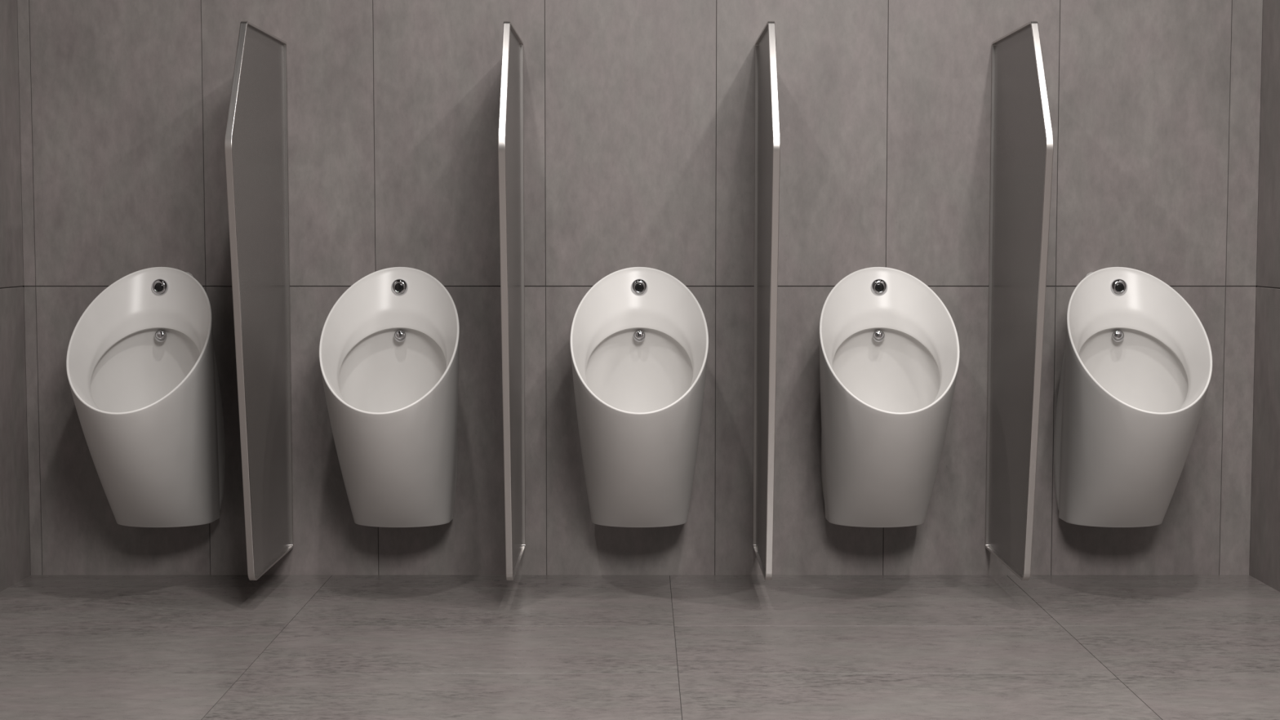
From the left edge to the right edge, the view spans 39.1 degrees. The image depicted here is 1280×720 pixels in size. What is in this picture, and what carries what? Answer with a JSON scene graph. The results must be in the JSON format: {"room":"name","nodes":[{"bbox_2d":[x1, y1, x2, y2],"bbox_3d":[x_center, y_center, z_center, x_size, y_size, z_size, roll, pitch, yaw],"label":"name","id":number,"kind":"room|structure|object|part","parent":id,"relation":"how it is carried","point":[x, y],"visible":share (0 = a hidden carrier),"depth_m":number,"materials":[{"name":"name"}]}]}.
{"room":"public restroom","nodes":[
{"label":"public restroom","id":0,"kind":"room"},
{"bbox_2d":[0,0,30,591],"bbox_3d":[-1.601,-0.597,1.364,0.120,2.724,6.200,0,4,0],"label":"wall","id":1,"kind":"structure","parent":0,"point":[15,545],"depth_m":4.40,"materials":[{"name":"tile"}]},
{"bbox_2d":[17,0,1262,575],"bbox_3d":[0.000,-0.815,4.516,3.081,2.724,0.120,0,4,0],"label":"wall","id":2,"kind":"structure","parent":0,"point":[639,115],"depth_m":4.49,"materials":[{"name":"tile"}]},
{"bbox_2d":[66,266,225,527],"bbox_3d":[-1.173,0.097,4.274,0.325,0.630,0.486,0,4,0],"label":"urinal","id":3,"kind":"object","parent":2,"relation":"attached to","point":[141,367],"visible":1,"depth_m":4.32,"materials":[{"name":"ceramic"}]},
{"bbox_2d":[224,21,293,580],"bbox_3d":[-0.882,-0.135,4.189,0.016,1.263,0.620,0,4,0],"label":"divider","id":4,"kind":"object","parent":2,"relation":"attached to","point":[256,139],"visible":1,"depth_m":4.18,"materials":[{"name":"silver metal"}]},
{"bbox_2d":[319,266,459,527],"bbox_3d":[-0.587,0.097,4.274,0.325,0.630,0.486,0,4,0],"label":"urinal","id":5,"kind":"object","parent":2,"relation":"attached to","point":[389,344],"visible":1,"depth_m":4.32,"materials":[{"name":"ceramic"}]},
{"bbox_2d":[497,21,525,580],"bbox_3d":[-0.296,-0.135,4.189,0.016,1.263,0.620,0,4,0],"label":"divider","id":6,"kind":"object","parent":2,"relation":"attached to","point":[511,125],"visible":1,"depth_m":4.19,"materials":[{"name":"silver metal"}]},
{"bbox_3d":[-0.296,-0.135,4.189,0.002,1.254,0.611,0,4,0],"label":"panel","id":7,"kind":"part","parent":6,"relation":"part of","materials":[{"name":"grey laminate"}]},
{"bbox_2d":[569,266,708,527],"bbox_3d":[-0.002,0.097,4.274,0.325,0.630,0.486,0,4,0],"label":"urinal","id":8,"kind":"object","parent":2,"relation":"attached to","point":[639,336],"visible":1,"depth_m":4.33,"materials":[{"name":"ceramic"}]},
{"bbox_2d":[752,21,780,580],"bbox_3d":[0.293,-0.135,4.189,0.016,1.263,0.620,0,4,0],"label":"divider","id":9,"kind":"object","parent":2,"relation":"attached to","point":[767,136],"visible":1,"depth_m":4.19,"materials":[{"name":"silver metal"}]},
{"bbox_3d":[0.293,-0.135,4.189,0.002,1.254,0.611,0,4,0],"label":"panel","id":10,"kind":"part","parent":9,"relation":"part of","materials":[{"name":"grey laminate"}]},
{"bbox_2d":[819,266,959,527],"bbox_3d":[0.584,0.097,4.274,0.325,0.630,0.486,0,4,0],"label":"urinal","id":11,"kind":"object","parent":2,"relation":"attached to","point":[890,350],"visible":1,"depth_m":4.32,"materials":[{"name":"ceramic"}]},
{"bbox_2d":[985,21,1053,580],"bbox_3d":[0.878,-0.135,4.189,0.016,1.263,0.620,0,4,0],"label":"divider","id":12,"kind":"object","parent":2,"relation":"attached to","point":[1022,144],"visible":1,"depth_m":4.21,"materials":[{"name":"silver metal"}]},
{"bbox_2d":[1053,266,1212,527],"bbox_3d":[1.170,0.097,4.274,0.325,0.630,0.486,0,4,0],"label":"urinal","id":13,"kind":"object","parent":2,"relation":"attached to","point":[1136,371],"visible":1,"depth_m":4.32,"materials":[{"name":"ceramic"}]},
{"bbox_2d":[0,574,1279,719],"bbox_3d":[0.000,0.818,1.462,3.081,0.120,6.200,0,4,0],"label":"floor","id":14,"kind":"structure","parent":0,"point":[73,646],"depth_m":3.74,"materials":[{"name":"tile"}]},
{"bbox_2d":[1249,0,1279,591],"bbox_3d":[1.601,-0.597,1.364,0.120,2.724,6.200,0,4,0],"label":"wall","id":15,"kind":"structure","parent":0,"point":[1264,545],"depth_m":4.40,"materials":[{"name":"tile"}]}
]}

